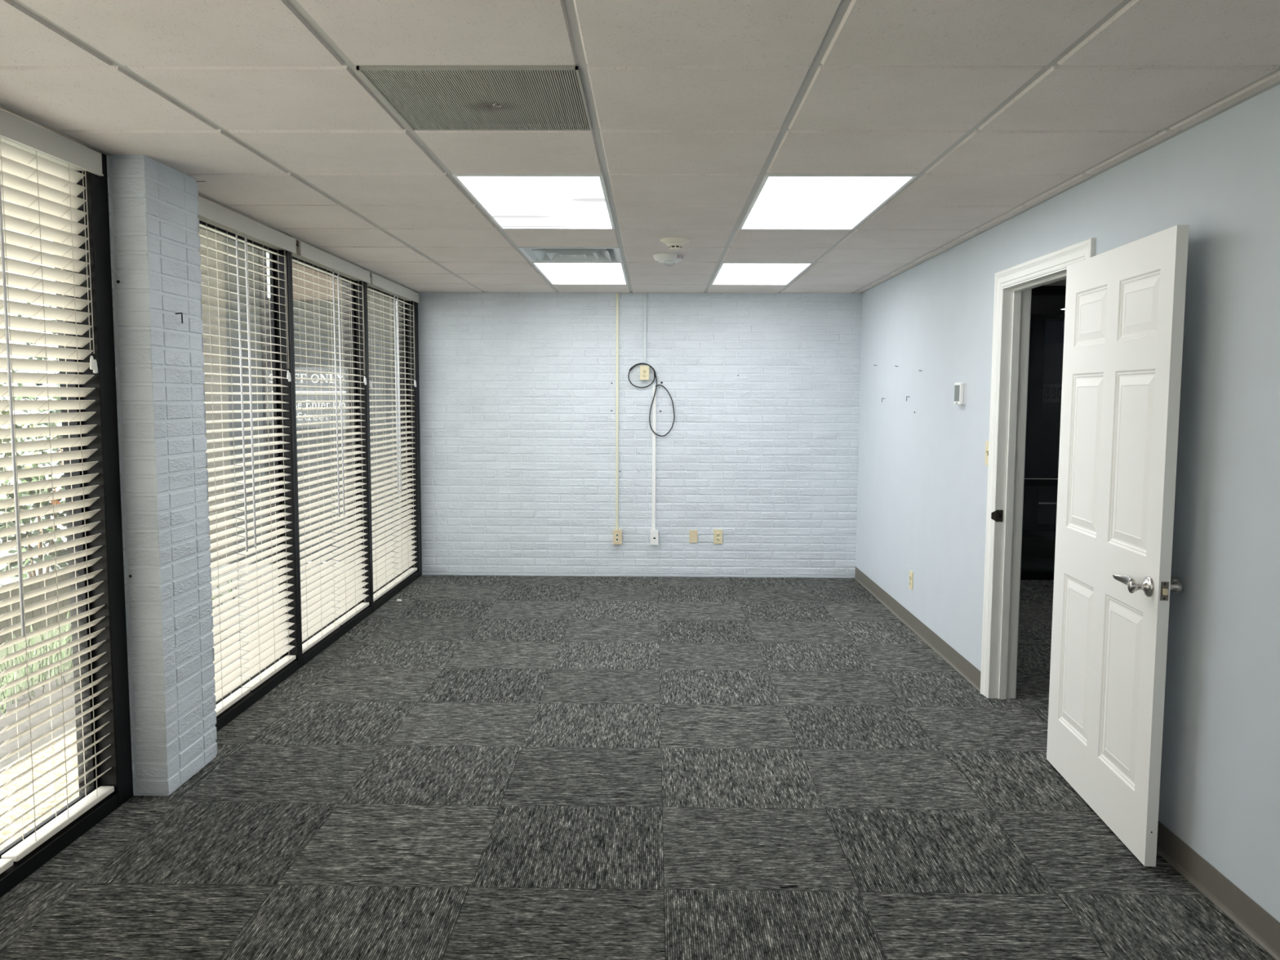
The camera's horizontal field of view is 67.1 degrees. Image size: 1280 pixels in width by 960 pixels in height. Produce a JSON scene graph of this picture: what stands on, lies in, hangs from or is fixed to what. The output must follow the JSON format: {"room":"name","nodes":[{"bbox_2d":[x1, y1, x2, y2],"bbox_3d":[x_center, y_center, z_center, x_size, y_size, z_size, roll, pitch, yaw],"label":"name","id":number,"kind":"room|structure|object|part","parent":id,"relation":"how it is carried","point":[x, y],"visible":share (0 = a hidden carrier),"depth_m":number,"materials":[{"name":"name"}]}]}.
{"room":"empty office room","nodes":[
{"label":"empty office room","id":0,"kind":"room"},
{"bbox_2d":[106,155,217,795],"bbox_3d":[-1.928,-0.004,3.764,0.299,2.381,0.413,0,5,1],"label":"pillar","id":1,"kind":"structure","parent":0,"point":[153,208],"depth_m":3.63,"materials":[{"name":"brick"}]},
{"bbox_2d":[175,312,182,323],"bbox_3d":[-1.762,-0.620,3.689,0.026,0.041,0.007,0,5,1],"label":"nail","id":2,"kind":"object","parent":1,"relation":"attached to","point":[177,313],"visible":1,"depth_m":3.69,"materials":[{"name":"grey metal"}]},
{"bbox_2d":[395,286,862,577],"bbox_3d":[-0.028,-0.423,8.159,4.010,2.720,0.162,0,5,1],"label":"wall","id":3,"kind":"structure","parent":0,"point":[517,394],"depth_m":8.08,"materials":[{"name":"brick"}]},
{"bbox_2d":[0,103,420,293],"bbox_3d":[-1.916,-1.076,2.387,0.022,0.008,11.285,0,5,1],"label":"trim","id":4,"kind":"structure","parent":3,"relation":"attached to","point":[61,132],"depth_m":4.25,"materials":[{"name":"silver metal"}]},
{"bbox_2d":[365,275,422,613],"bbox_3d":[-1.933,-0.313,7.385,0.145,2.376,1.458,0,5,1],"label":"window","id":5,"kind":"structure","parent":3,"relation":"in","point":[402,585],"depth_m":7.96,"materials":[{"name":"black"}]},
{"bbox_2d":[367,277,398,601],"bbox_3d":[-1.891,-0.298,7.042,0.069,2.274,0.693,0,5,1],"label":"window blind","id":6,"kind":"object","parent":5,"relation":"attached to","point":[384,575],"visible":0.86,"depth_m":7.11,"materials":[{"name":"white plastic"}]},
{"bbox_3d":[-1.869,-1.030,6.654,0.003,0.660,0.023,0,5,1],"label":"lift cord","id":7,"kind":"part","parent":6,"relation":"part of","materials":[{"name":"white fabric"}]},
{"bbox_3d":[-1.897,-1.407,6.947,0.046,0.048,0.693,0,5,1],"label":"head rail","id":8,"kind":"part","parent":6,"relation":"part of","materials":[{"name":"white"}]},
{"bbox_3d":[-1.904,0.825,7.138,0.052,0.020,0.693,0,5,1],"label":"rail","id":9,"kind":"part","parent":6,"relation":"part of","materials":[{"name":"white plastic"}]},
{"bbox_2d":[370,272,419,302],"bbox_3d":[-1.840,-1.446,7.318,0.014,0.078,1.335,0,5,1],"label":"valance","id":10,"kind":"object","parent":5,"relation":"attached to","point":[377,281],"visible":1,"depth_m":7.21,"materials":[{"name":"white"}]},
{"bbox_3d":[-1.902,0.847,7.440,0.073,0.055,1.305,0,5,1],"label":"sill","id":11,"kind":"part","parent":5,"relation":"part of","materials":[{"name":"black"}]},
{"bbox_2d":[387,293,417,582],"bbox_3d":[-1.881,-0.354,7.696,0.069,2.274,0.584,0,5,1],"label":"window blind","id":12,"kind":"object","parent":5,"relation":"attached to","point":[404,555],"visible":0.96,"depth_m":7.70,"materials":[{"name":"white plastic"}]},
{"bbox_3d":[-1.888,-1.463,7.599,0.046,0.048,0.580,0,5,1],"label":"head rail","id":13,"kind":"part","parent":12,"relation":"part of","materials":[{"name":"white"}]},
{"bbox_3d":[-1.894,0.769,7.790,0.052,0.020,0.580,0,5,1],"label":"rail","id":14,"kind":"part","parent":12,"relation":"part of","materials":[{"name":"white plastic"}]},
{"bbox_3d":[-1.851,-1.149,7.903,0.003,0.635,0.023,0,5,1],"label":"lift cord","id":15,"kind":"part","parent":12,"relation":"part of","materials":[{"name":"white fabric"}]},
{"bbox_2d":[615,293,618,529],"bbox_3d":[-0.191,-0.563,8.061,0.021,1.974,0.015,0,5,1],"label":"cable raceway","id":16,"kind":"object","parent":3,"relation":"attached to","point":[617,294],"visible":1,"depth_m":8.06,"materials":[{"name":"beige plastic"}]},
{"bbox_2d":[613,529,622,544],"bbox_3d":[-0.189,0.481,8.136,0.073,0.123,0.045,0,5,1],"label":"box","id":17,"kind":"object","parent":3,"relation":"attached to","point":[617,534],"visible":1,"depth_m":8.12,"materials":[{"name":"beige plastic"}]},
{"bbox_2d":[640,365,648,380],"bbox_3d":[0.038,-0.889,8.013,0.074,0.118,0.049,0,5,1],"label":"outlet box","id":18,"kind":"object","parent":3,"relation":"attached to","point":[644,370],"visible":1,"depth_m":7.99,"materials":[{"name":"beige plastic"}]},
{"bbox_2d":[627,362,675,436],"bbox_3d":[0.095,-0.668,8.033,0.392,0.611,0.027,0,5,1],"label":"cable","id":19,"kind":"object","parent":18,"relation":"hanging from","point":[642,363],"visible":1,"depth_m":8.02,"materials":[{"name":"black rubber"}]},
{"bbox_2d":[643,293,646,365],"bbox_3d":[0.042,-1.247,8.000,0.022,0.599,0.013,0,5,1],"label":"cable raceway","id":20,"kind":"object","parent":3,"relation":"attached to","point":[645,294],"visible":1,"depth_m":8.00,"materials":[{"name":"white plastic"}]},
{"bbox_2d":[651,385,656,529],"bbox_3d":[0.117,-0.183,8.090,0.029,1.215,0.014,0,5,1],"label":"cable raceway","id":21,"kind":"object","parent":3,"relation":"attached to","point":[654,404],"visible":1,"depth_m":8.08,"materials":[{"name":"white plastic"}]},
{"bbox_2d":[650,529,658,545],"bbox_3d":[0.121,0.484,8.132,0.068,0.124,0.045,0,5,1],"label":"box","id":22,"kind":"object","parent":3,"relation":"attached to","point":[654,533],"visible":1,"depth_m":8.11,"materials":[{"name":"white plastic"}]},
{"bbox_2d":[688,529,697,542],"bbox_3d":[0.451,0.477,8.146,0.068,0.109,0.010,0,5,1],"label":"blank plate","id":23,"kind":"object","parent":3,"relation":"attached to","point":[692,533],"visible":1,"depth_m":8.14,"materials":[{"name":"beige plastic"}]},
{"bbox_2d":[713,528,722,543],"bbox_3d":[0.658,0.478,8.141,0.074,0.125,0.014,0,5,1],"label":"wall outlet","id":24,"kind":"object","parent":3,"relation":"attached to","point":[717,533],"visible":1,"depth_m":8.14,"materials":[{"name":"beige plastic"}]},
{"bbox_2d":[0,574,1275,959],"bbox_3d":[1.152,1.374,2.478,6.550,0.120,11.435,0,5,1],"label":"floor","id":25,"kind":"structure","parent":0,"point":[479,767],"depth_m":3.54,"materials":[{"name":"carpet"}]},
{"bbox_2d":[0,146,133,897],"bbox_3d":[-1.997,0.070,2.918,0.145,2.376,1.285,0,5,1],"label":"window","id":26,"kind":"structure","parent":25,"relation":"on","point":[119,776],"depth_m":3.48,"materials":[{"name":"black metal"}]},
{"bbox_2d":[0,671,13,874],"bbox_3d":[-1.963,0.081,2.621,0.052,2.274,0.539,0,5,1],"label":"window blind","id":27,"kind":"object","parent":26,"relation":"attached to","point":[5,864],"visible":1,"depth_m":2.95,"materials":[{"name":"white plastic"}]},
{"bbox_3d":[-1.968,1.204,2.717,0.052,0.020,0.539,0,5,1],"label":"rail","id":28,"kind":"part","parent":27,"relation":"part of","materials":[{"name":"white plastic"}]},
{"bbox_2d":[0,108,103,176],"bbox_3d":[-1.905,-1.056,2.773,0.014,0.078,1.250,0,5,1],"label":"valance","id":29,"kind":"object","parent":26,"relation":"attached to","point":[14,128],"visible":1,"depth_m":3.10,"materials":[{"name":"white"}]},
{"bbox_2d":[0,136,114,862],"bbox_3d":[-1.946,0.033,3.176,0.069,2.274,0.543,0,5,1],"label":"window blind","id":30,"kind":"object","parent":26,"relation":"attached to","point":[46,185],"visible":0.97,"depth_m":3.16,"materials":[{"name":"white plastic"}]},
{"bbox_3d":[-1.953,-1.076,3.081,0.046,0.048,0.543,0,5,1],"label":"head rail","id":31,"kind":"part","parent":30,"relation":"part of","materials":[{"name":"white"}]},
{"bbox_3d":[-1.960,1.156,3.273,0.052,0.020,0.543,0,5,1],"label":"rail","id":32,"kind":"part","parent":30,"relation":"part of","materials":[{"name":"white plastic"}]},
{"bbox_3d":[-1.917,-0.759,3.350,0.003,0.635,0.023,0,5,1],"label":"lift cord","id":33,"kind":"part","parent":30,"relation":"part of","materials":[{"name":"white fabric"}]},
{"bbox_3d":[-1.966,1.228,3.000,0.073,0.055,1.110,0,5,1],"label":"sill","id":34,"kind":"part","parent":26,"relation":"part of","materials":[{"name":"black"}]},
{"bbox_3d":[-1.997,0.070,2.918,0.145,2.376,1.285,0,5,1],"label":"frame","id":35,"kind":"part","parent":26,"relation":"part of","materials":[{"name":"black metal"}]},
{"bbox_2d":[199,220,300,732],"bbox_3d":[-1.972,-0.076,4.629,0.145,2.376,1.320,0,5,1],"label":"window","id":36,"kind":"structure","parent":25,"relation":"on","point":[254,695],"depth_m":5.21,"materials":[{"name":"black metal"}]},
{"bbox_2d":[197,215,250,715],"bbox_3d":[-1.931,-0.066,4.338,0.067,2.274,0.608,0,5,1],"label":"window blind","id":37,"kind":"object","parent":36,"relation":"attached to","point":[228,678],"visible":0.56,"depth_m":4.51,"materials":[{"name":"white plastic"}]},
{"bbox_3d":[-1.936,-1.175,4.242,0.046,0.048,0.608,0,5,1],"label":"head rail","id":38,"kind":"part","parent":37,"relation":"part of","materials":[{"name":"white"}]},
{"bbox_3d":[-1.943,1.057,4.434,0.052,0.020,0.608,0,5,1],"label":"rail","id":39,"kind":"part","parent":37,"relation":"part of","materials":[{"name":"white plastic"}]},
{"bbox_2d":[196,196,297,253],"bbox_3d":[-1.879,-1.210,4.566,0.014,0.078,1.350,0,5,1],"label":"valance","id":40,"kind":"object","parent":36,"relation":"attached to","point":[208,210],"visible":0.64,"depth_m":4.58,"materials":[{"name":"white"}]},
{"bbox_3d":[-1.941,1.079,4.741,0.073,0.055,1.225,0,5,1],"label":"sill","id":41,"kind":"part","parent":36,"relation":"part of","materials":[{"name":"black"}]},
{"bbox_2d":[226,230,295,690],"bbox_3d":[-1.921,-0.119,4.951,0.069,2.274,0.586,0,5,1],"label":"window blind","id":42,"kind":"object","parent":36,"relation":"attached to","point":[266,648],"visible":0.9,"depth_m":4.95,"materials":[{"name":"white plastic"}]},
{"bbox_3d":[-1.927,-1.228,4.856,0.046,0.048,0.586,0,5,1],"label":"head rail","id":43,"kind":"part","parent":42,"relation":"part of","materials":[{"name":"white"}]},
{"bbox_3d":[-1.929,-0.102,4.955,0.053,2.212,0.393,0,5,1],"label":"ladder cord","id":44,"kind":"part","parent":42,"relation":"part of","materials":[{"name":"white fabric"}]},
{"bbox_3d":[-1.934,1.004,5.048,0.052,0.020,0.586,0,5,1],"label":"rail","id":45,"kind":"part","parent":42,"relation":"part of","materials":[{"name":"white plastic"}]},
{"bbox_3d":[-1.891,-0.914,5.159,0.003,0.635,0.023,0,5,1],"label":"lift cord","id":46,"kind":"part","parent":42,"relation":"part of","materials":[{"name":"white fabric"}]},
{"bbox_3d":[-1.972,-0.076,4.629,0.145,2.376,1.320,0,5,1],"label":"frame","id":47,"kind":"part","parent":36,"relation":"part of","materials":[{"name":"black"}]},
{"bbox_2d":[288,235,372,667],"bbox_3d":[-1.923,-0.192,5.972,0.085,2.376,1.377,0,5,1],"label":"window","id":48,"kind":"structure","parent":25,"relation":"on","point":[324,643],"depth_m":6.56,"materials":[{"name":"black"}]},
{"bbox_2d":[292,246,340,653],"bbox_3d":[-1.912,-0.180,5.662,0.067,2.274,0.673,0,5,1],"label":"window blind","id":49,"kind":"object","parent":48,"relation":"attached to","point":[322,616],"visible":0.76,"depth_m":5.72,"materials":[{"name":"white plastic"}]},
{"bbox_3d":[-1.917,-1.289,5.567,0.046,0.048,0.673,0,5,1],"label":"head rail","id":50,"kind":"part","parent":49,"relation":"part of","materials":[{"name":"white"}]},
{"bbox_3d":[-1.924,0.943,5.758,0.052,0.020,0.673,0,5,1],"label":"rail","id":51,"kind":"part","parent":49,"relation":"part of","materials":[{"name":"white plastic"}]},
{"bbox_2d":[298,240,370,283],"bbox_3d":[-1.859,-1.329,5.953,0.014,0.078,1.305,0,5,1],"label":"valance","id":52,"kind":"object","parent":48,"relation":"attached to","point":[305,251],"visible":1,"depth_m":5.83,"materials":[{"name":"white"}]},
{"bbox_3d":[-1.922,0.965,6.073,0.073,0.055,1.310,0,5,1],"label":"sill","id":53,"kind":"part","parent":48,"relation":"part of","materials":[{"name":"black"}]},
{"bbox_2d":[324,268,368,625],"bbox_3d":[-1.901,-0.236,6.317,0.069,2.274,0.603,0,5,1],"label":"window blind","id":54,"kind":"object","parent":48,"relation":"attached to","point":[352,593],"visible":0.98,"depth_m":6.32,"materials":[{"name":"white plastic"}]},
{"bbox_3d":[-1.908,-1.345,6.223,0.046,0.048,0.603,0,5,1],"label":"head rail","id":55,"kind":"part","parent":54,"relation":"part of","materials":[{"name":"white"}]},
{"bbox_3d":[-1.914,0.887,6.414,0.052,0.020,0.603,0,5,1],"label":"rail","id":56,"kind":"part","parent":54,"relation":"part of","materials":[{"name":"white plastic"}]},
{"bbox_3d":[-1.871,-1.031,6.528,0.003,0.635,0.023,0,5,1],"label":"lift cord","id":57,"kind":"part","parent":54,"relation":"part of","materials":[{"name":"white fabric"}]},
{"bbox_2d":[779,884,797,888],"bbox_3d":[0.463,1.264,3.000,0.057,0.005,0.010,-1,5,-9],"label":"thread","id":58,"kind":"object","parent":25,"relation":"on","point":[788,885],"visible":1,"depth_m":3.00,"materials":[{"name":"grey fabric"}]},
{"bbox_2d":[0,0,1279,293],"bbox_3d":[-0.119,-1.115,2.408,3.982,0.092,11.385,0,5,1],"label":"ceiling","id":59,"kind":"structure","parent":0,"point":[999,109],"depth_m":2.85,"materials":[{"name":"tile"}]},
{"bbox_2d":[355,66,591,130],"bbox_3d":[-0.452,-1.119,2.833,0.586,0.027,0.586,0,5,1],"label":"ceiling vent","id":60,"kind":"object","parent":59,"relation":"in","point":[424,97],"visible":1,"depth_m":2.79,"materials":[{"name":"grey metal"}]},
{"bbox_2d":[452,173,614,229],"bbox_3d":[-0.430,-1.259,4.350,0.586,0.048,1.195,0,5,1],"label":"ceiling light","id":61,"kind":"object","parent":59,"relation":"attached to","point":[513,201],"visible":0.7,"depth_m":4.23,"materials":[{"name":"white plastic"}]},
{"bbox_2d":[518,246,622,262],"bbox_3d":[-0.408,-1.400,5.868,0.586,0.078,0.586,0,5,1],"label":"ceiling vent","id":62,"kind":"object","parent":59,"relation":"in","point":[534,254],"visible":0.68,"depth_m":5.92,"materials":[{"name":"white metal"}]},
{"bbox_2d":[531,262,627,284],"bbox_3d":[-0.395,-1.468,6.780,0.586,0.048,1.195,0,5,1],"label":"ceiling light","id":63,"kind":"object","parent":59,"relation":"attached to","point":[556,273],"visible":0.67,"depth_m":6.73,"materials":[{"name":"white plastic"}]},
{"bbox_2d":[653,253,684,266],"bbox_3d":[0.174,-1.331,5.866,0.188,0.076,0.188,0,5,1],"label":"fire alarm strobe","id":64,"kind":"object","parent":59,"relation":"attached to","point":[668,258],"visible":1,"depth_m":5.80,"materials":[{"name":"white plastic"}]},
{"bbox_2d":[659,236,690,249],"bbox_3d":[0.193,-1.289,5.277,0.168,0.056,0.168,0,5,1],"label":"smoke detector","id":65,"kind":"object","parent":59,"relation":"attached to","point":[673,242],"visible":1,"depth_m":5.23,"materials":[{"name":"beige plastic"}]},
{"bbox_2d":[711,261,813,284],"bbox_3d":[0.825,-1.461,6.763,0.586,0.048,1.195,0,5,1],"label":"ceiling light","id":66,"kind":"object","parent":59,"relation":"attached to","point":[728,273],"visible":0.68,"depth_m":6.69,"materials":[{"name":"white plastic"}]},
{"bbox_2d":[738,173,917,229],"bbox_3d":[0.789,-1.253,4.333,0.586,0.048,1.195,0,5,1],"label":"ceiling light","id":67,"kind":"object","parent":59,"relation":"attached to","point":[781,201],"visible":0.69,"depth_m":4.21,"materials":[{"name":"translucent white acrylic diffuser"},{"name":"white painted metal"}]},
{"bbox_2d":[1021,502,1057,568],"bbox_3d":[4.629,0.639,11.210,5.450,0.120,6.040,0,5,1],"label":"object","id":68,"kind":"structure","parent":0,"point":[1038,548],"depth_m":10.11,"materials":[{"name":"plastic"}]},
{"bbox_2d":[1022,313,1064,531],"bbox_3d":[4.638,-0.644,11.020,5.240,2.470,0.100,0,5,1],"label":"window","id":69,"kind":"structure","parent":68,"relation":"on","point":[1042,331],"depth_m":10.97,"materials":[{"name":"black glass"}]},
{"bbox_2d":[1020,285,1066,580],"bbox_3d":[3.185,-0.380,8.051,2.460,2.440,0.102,0,5,1],"label":"window","id":70,"kind":"structure","parent":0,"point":[1025,574],"depth_m":8.03,"materials":[{"name":"black"}]},
{"bbox_2d":[1031,294,1065,319],"bbox_3d":[4.641,-2.120,11.023,5.450,0.090,6.140,0,5,1],"label":"ceiling","id":71,"kind":"structure","parent":0,"point":[1040,304],"depth_m":11.68,"materials":[{"name":"tile"}]},
{"bbox_2d":[1038,320,1064,502],"bbox_3d":[4.679,-1.028,14.148,5.450,2.700,0.100,0,5,1],"label":"wall","id":72,"kind":"structure","parent":0,"point":[1053,353],"depth_m":14.10,"materials":[{"name":"paint"}]},
{"bbox_2d":[1044,279,1066,285],"bbox_3d":[3.191,-1.336,4.567,2.561,0.060,6.820,0,5,1],"label":"ceiling","id":73,"kind":"structure","parent":0,"point":[1062,282],"depth_m":7.76,"materials":[{"name":"tile"}]},
{"bbox_2d":[855,84,1279,922],"bbox_3d":[1.810,0.041,2.429,0.127,2.550,11.285,0,5,1],"label":"wall","id":74,"kind":"structure","parent":0,"point":[922,474],"depth_m":3.09,"materials":[{"name":"paint"}]},
{"bbox_2d":[908,570,913,590],"bbox_3d":[1.793,0.663,6.385,0.011,0.120,0.073,0,5,1],"label":"wall outlet","id":75,"kind":"object","parent":74,"relation":"attached to","point":[911,573],"visible":1,"depth_m":6.37,"materials":[{"name":"beige plastic"}]},
{"bbox_2d":[853,566,981,692],"bbox_3d":[1.792,0.915,6.568,0.014,0.100,3.180,0,5,1],"label":"baseboard","id":76,"kind":"structure","parent":74,"relation":"attached to","point":[967,670],"depth_m":6.04,"materials":[{"name":"plastic"}]},
{"bbox_2d":[954,382,966,405],"bbox_3d":[1.773,-0.476,5.343,0.037,0.126,0.112,0,5,1],"label":"thermostat","id":77,"kind":"object","parent":74,"relation":"attached to","point":[960,388],"visible":1,"depth_m":5.29,"materials":[{"name":"white plastic"}]},
{"bbox_2d":[984,440,989,465],"bbox_3d":[1.773,-0.136,4.927,0.018,0.125,0.079,0,5,1],"label":"light switch","id":78,"kind":"object","parent":74,"relation":"attached to","point":[986,463],"visible":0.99,"depth_m":4.93,"materials":[{"name":"beige plastic"}]},
{"bbox_2d":[980,237,1095,698],"bbox_3d":[1.835,0.081,4.365,0.168,2.140,1.063,0,5,1],"label":"door frame","id":79,"kind":"structure","parent":74,"relation":"attached to","point":[1006,515],"depth_m":4.80,"materials":[{"name":"white paint"}]},
{"bbox_3d":[1.784,0.179,4.820,0.056,0.060,0.007,1,5,7],"label":"strike plate","id":80,"kind":"part","parent":79,"relation":"part of","materials":[{"name":"brown metal"}]},
{"bbox_2d":[1046,225,1189,866],"bbox_3d":[1.711,0.196,3.488,0.178,2.032,0.954,1,5,9],"label":"door","id":81,"kind":"structure","parent":74,"relation":"in","point":[1124,315],"depth_m":3.35,"materials":[{"name":"white painted wood"},{"name":"brushed nickel"}]},
{"bbox_3d":[1.592,0.335,3.165,0.036,0.052,0.114,0,5,1],"label":"lever","id":82,"kind":"part","parent":81,"relation":"part of","materials":[{"name":"silver metal"}]},
{"bbox_3d":[1.627,0.342,3.102,0.022,0.067,0.067,1,5,4],"label":"handle","id":83,"kind":"part","parent":81,"relation":"part of","materials":[{"name":"silver metal"}]},
{"bbox_3d":[1.651,0.350,3.035,0.024,0.060,0.002,1,5,4],"label":"latch plate","id":84,"kind":"part","parent":81,"relation":"part of","materials":[{"name":"silver metal"}]},
{"bbox_3d":[1.728,0.337,3.154,0.035,0.051,0.113,1,5,7],"label":"lever","id":85,"kind":"part","parent":81,"relation":"part of","materials":[{"name":"silver metal"}]},
{"bbox_2d":[1156,821,1279,959],"bbox_3d":[1.703,1.443,0.418,0.014,0.100,7.035,0,5,1],"label":"baseboard","id":86,"kind":"structure","parent":74,"relation":"attached to","point":[1247,914],"depth_m":2.88,"materials":[{"name":"plastic"}]},
{"label":"outside","id":87,"kind":"structure","parent":0,"visible":0},
{"bbox_2d":[0,422,67,586],"bbox_3d":[-22.017,-0.081,20.387,35.400,0.240,80.000,0,5,1],"label":"driveway","id":88,"kind":"structure","parent":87,"point":[4,581],"depth_m":12.93,"materials":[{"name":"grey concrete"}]},
{"bbox_2d":[0,383,48,542],"bbox_3d":[-5.648,-0.083,7.629,1.701,2.072,1.834,0,5,1],"label":"shrub","id":89,"kind":"object","parent":88,"relation":"on","point":[3,412],"visible":0.18,"depth_m":7.99,"materials":[{"name":"green plant"}]},
{"bbox_2d":[0,288,60,451],"bbox_3d":[-7.789,-1.210,13.518,2.988,3.294,2.955,0,5,1],"label":"shrub","id":90,"kind":"object","parent":88,"relation":"on","point":[19,315],"visible":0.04,"depth_m":13.01,"materials":[{"name":"green plant"}]},
{"bbox_2d":[0,358,65,522],"bbox_3d":[-5.543,-0.285,9.698,1.665,2.121,1.685,0,5,1],"label":"shrub","id":91,"kind":"object","parent":88,"relation":"on","point":[57,437],"visible":0.07,"depth_m":9.33,"materials":[{"name":"green plant"}]},
{"bbox_3d":[-5.589,0.042,9.778,0.665,1.455,0.274,-4,7,-41],"label":"stem","id":92,"kind":"part","parent":91,"relation":"part of","materials":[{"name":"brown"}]},
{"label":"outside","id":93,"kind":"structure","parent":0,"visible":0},
{"bbox_2d":[210,561,398,678],"bbox_3d":[-3.261,1.054,7.164,2.490,0.200,4.000,0,5,1],"label":"entry slab","id":94,"kind":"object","parent":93,"point":[228,563],"depth_m":7.92,"materials":[{"name":"concrete"}]},
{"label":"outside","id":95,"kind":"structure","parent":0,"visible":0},
{"bbox_2d":[198,226,399,563],"bbox_3d":[-3.398,-0.850,9.101,2.740,3.660,0.220,0,5,1],"label":"building exterior","id":96,"kind":"structure","parent":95,"point":[224,313],"depth_m":9.01,"materials":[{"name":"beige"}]},
{"bbox_3d":[-3.688,-0.852,9.115,0.320,3.660,0.200,0,5,1],"label":"clad panel","id":97,"kind":"part","parent":96,"relation":"part of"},
{"bbox_3d":[-3.418,-0.852,9.121,0.220,3.660,0.180,0,5,1],"label":"dark panel","id":98,"kind":"part","parent":96,"relation":"part of","materials":[{"name":"black"}]},
{"bbox_2d":[269,373,346,420],"bbox_3d":[-3.100,-0.768,8.986,0.780,0.560,0.009,0,5,1],"label":"sign","id":99,"kind":"object","parent":96,"relation":"attached to","point":[322,375],"visible":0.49,"depth_m":8.98,"materials":[{"name":"white paint"}]},
{"bbox_3d":[-3.041,-0.446,9.095,0.540,2.460,0.010,0,5,1],"label":"door glass","id":100,"kind":"part","parent":96,"relation":"part of","materials":[{"name":"clear glass"}]},
{"bbox_3d":[-2.638,-0.847,9.100,0.260,3.660,0.200,0,5,1],"label":"dark post","id":101,"kind":"part","parent":96,"relation":"part of","materials":[{"name":"black"}]},
{"bbox_3d":[-2.268,-0.845,9.095,0.480,3.660,0.200,0,5,1],"label":"pale panel","id":102,"kind":"part","parent":96,"relation":"part of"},
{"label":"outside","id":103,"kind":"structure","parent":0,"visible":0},
{"bbox_2d":[0,572,243,715],"bbox_3d":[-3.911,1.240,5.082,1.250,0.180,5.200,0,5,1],"label":"lawn","id":104,"kind":"structure","parent":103,"point":[3,651],"depth_m":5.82,"materials":[{"name":"green plant"}]},
{"bbox_2d":[0,468,68,582],"bbox_3d":[-4.448,0.456,7.135,0.624,1.091,0.616,0,5,1],"label":"shrub","id":105,"kind":"object","parent":104,"relation":"on","point":[25,521],"visible":0.35,"depth_m":7.07,"materials":[{"name":"green plant"}]},
{"bbox_3d":[-4.493,0.604,7.176,0.291,0.788,0.137,-4,7,-41],"label":"stem","id":106,"kind":"part","parent":105,"relation":"part of","materials":[{"name":"green plant"}]},
{"bbox_2d":[50,488,61,504],"bbox_3d":[-4.289,0.134,7.077,0.030,0.176,0.171,0,5,1],"label":"flower","id":107,"kind":"object","parent":105,"relation":"on","point":[58,500],"depth_m":7.09,"materials":[{"name":"orange plant"}]},
{"bbox_2d":[0,573,71,644],"bbox_3d":[-4.041,0.900,5.636,0.040,0.360,3.758,0,5,1],"label":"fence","id":108,"kind":"object","parent":104,"relation":"on","point":[6,623],"visible":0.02,"depth_m":6.41,"materials":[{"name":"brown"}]},
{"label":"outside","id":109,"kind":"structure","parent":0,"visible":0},
{"bbox_2d":[0,630,240,768],"bbox_3d":[-2.994,1.289,4.520,0.600,0.185,4.100,0,5,1],"label":"mulch bed","id":110,"kind":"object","parent":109,"point":[10,747],"visible":0.12,"depth_m":4.75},
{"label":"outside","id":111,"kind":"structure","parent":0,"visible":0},
{"bbox_2d":[0,726,79,850],"bbox_3d":[-2.384,1.345,3.814,0.640,0.200,2.700,0,5,1],"label":"path","id":112,"kind":"structure","parent":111,"point":[7,804],"depth_m":3.88,"materials":[{"name":"white concrete"}]}
]}

